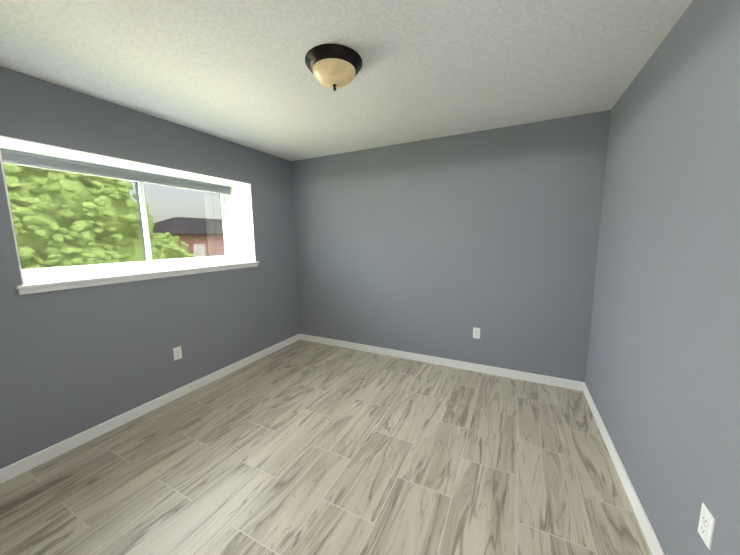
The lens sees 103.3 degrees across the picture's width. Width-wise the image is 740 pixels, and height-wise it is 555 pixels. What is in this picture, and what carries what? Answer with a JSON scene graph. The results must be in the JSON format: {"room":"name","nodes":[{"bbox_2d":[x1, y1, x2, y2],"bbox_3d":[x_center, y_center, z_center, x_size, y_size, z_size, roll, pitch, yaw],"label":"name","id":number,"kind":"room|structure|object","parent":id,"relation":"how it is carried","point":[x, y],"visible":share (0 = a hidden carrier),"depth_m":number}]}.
{"room":"empty bedroom","nodes":[
{"label":"empty bedroom","id":0,"kind":"room"},
{"bbox_2d":[0,66,298,468],"bbox_3d":[-1.979,-0.119,2.631,0.460,2.440,3.618,3,9,26],"label":"wall","id":1,"kind":"structure","parent":0,"point":[74,361],"depth_m":2.27},
{"bbox_2d":[3,163,233,279],"bbox_3d":[-2.095,-0.519,2.723,0.082,0.890,1.820,3,9,26],"label":"window","id":2,"kind":"structure","parent":1,"relation":"in","point":[67,223],"depth_m":2.46},
{"bbox_2d":[0,148,229,237],"bbox_3d":[-2.037,-0.654,2.674,0.046,0.595,1.796,3,9,26],"label":"window blind","id":3,"kind":"object","parent":2,"relation":"attached to","point":[9,156],"visible":1,"depth_m":2.37},
{"bbox_2d":[0,135,255,284],"bbox_3d":[-1.903,-0.508,2.628,0.360,0.890,1.820,3,9,26],"label":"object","id":4,"kind":"object","parent":1,"relation":"attached to","point":[241,210],"visible":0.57,"depth_m":2.74},
{"bbox_2d":[15,261,258,294],"bbox_3d":[-1.885,-0.051,2.686,0.388,0.057,1.880,3,9,26],"label":"window sill","id":5,"kind":"structure","parent":1,"relation":"attached to","point":[38,285],"depth_m":2.29},
{"bbox_2d":[0,333,299,483],"bbox_3d":[-1.753,1.059,2.689,0.013,0.085,3.378,3,9,26],"label":"baseboard","id":6,"kind":"structure","parent":1,"relation":"attached to","point":[15,469],"depth_m":2.29},
{"bbox_2d":[173,346,181,360],"bbox_3d":[-1.749,0.690,2.661,0.008,0.115,0.070,3,9,26],"label":"electrical outlet","id":7,"kind":"object","parent":1,"relation":"attached to","point":[177,352],"visible":1,"depth_m":2.66},
{"bbox_2d":[0,340,651,554],"bbox_3d":[-0.701,1.310,1.464,3.927,0.100,4.918,3,9,26],"label":"floor","id":8,"kind":"structure","parent":0,"point":[301,447],"depth_m":1.80},
{"bbox_2d":[0,0,692,160],"bbox_3d":[-0.731,-1.206,1.114,3.927,0.100,4.918,3,9,26],"label":"ceiling","id":9,"kind":"structure","parent":0,"point":[237,71],"depth_m":1.66},
{"bbox_2d":[305,43,361,90],"bbox_3d":[-0.206,-1.162,1.693,0.326,0.158,0.326,3,9,26],"label":"flush-mount light","id":10,"kind":"object","parent":9,"relation":"attached to","point":[334,66],"visible":1,"depth_m":1.60},
{"bbox_2d":[291,110,610,381],"bbox_3d":[0.503,-0.248,3.341,3.347,2.440,0.120,3,9,26],"label":"wall","id":11,"kind":"structure","parent":0,"point":[441,247],"depth_m":3.03},
{"bbox_2d":[300,334,583,390],"bbox_3d":[0.488,0.927,3.444,3.321,0.085,0.013,3,9,26],"label":"baseboard","id":12,"kind":"structure","parent":11,"relation":"attached to","point":[544,379],"depth_m":3.21},
{"bbox_2d":[473,327,479,338],"bbox_3d":[1.121,0.587,3.079,0.070,0.115,0.008,3,9,26],"label":"electrical outlet","id":13,"kind":"object","parent":11,"relation":"attached to","point":[476,332],"visible":1,"depth_m":3.08},
{"bbox_2d":[585,0,739,554],"bbox_3d":[1.278,0.065,1.024,0.120,2.440,3.618,3,9,26],"label":"wall","id":14,"kind":"structure","parent":0,"point":[662,380],"depth_m":1.27},
{"bbox_2d":[583,382,664,554],"bbox_3d":[1.233,1.227,1.216,0.013,0.085,3.378,3,9,26],"label":"baseboard","id":15,"kind":"structure","parent":14,"relation":"attached to","point":[654,545],"depth_m":1.63},
{"bbox_2d":[698,503,715,549],"bbox_3d":[1.153,0.853,1.005,0.008,0.115,0.070,3,9,26],"label":"electrical outlet","id":16,"kind":"object","parent":14,"relation":"attached to","point":[706,525],"visible":1,"depth_m":1.00}
]}

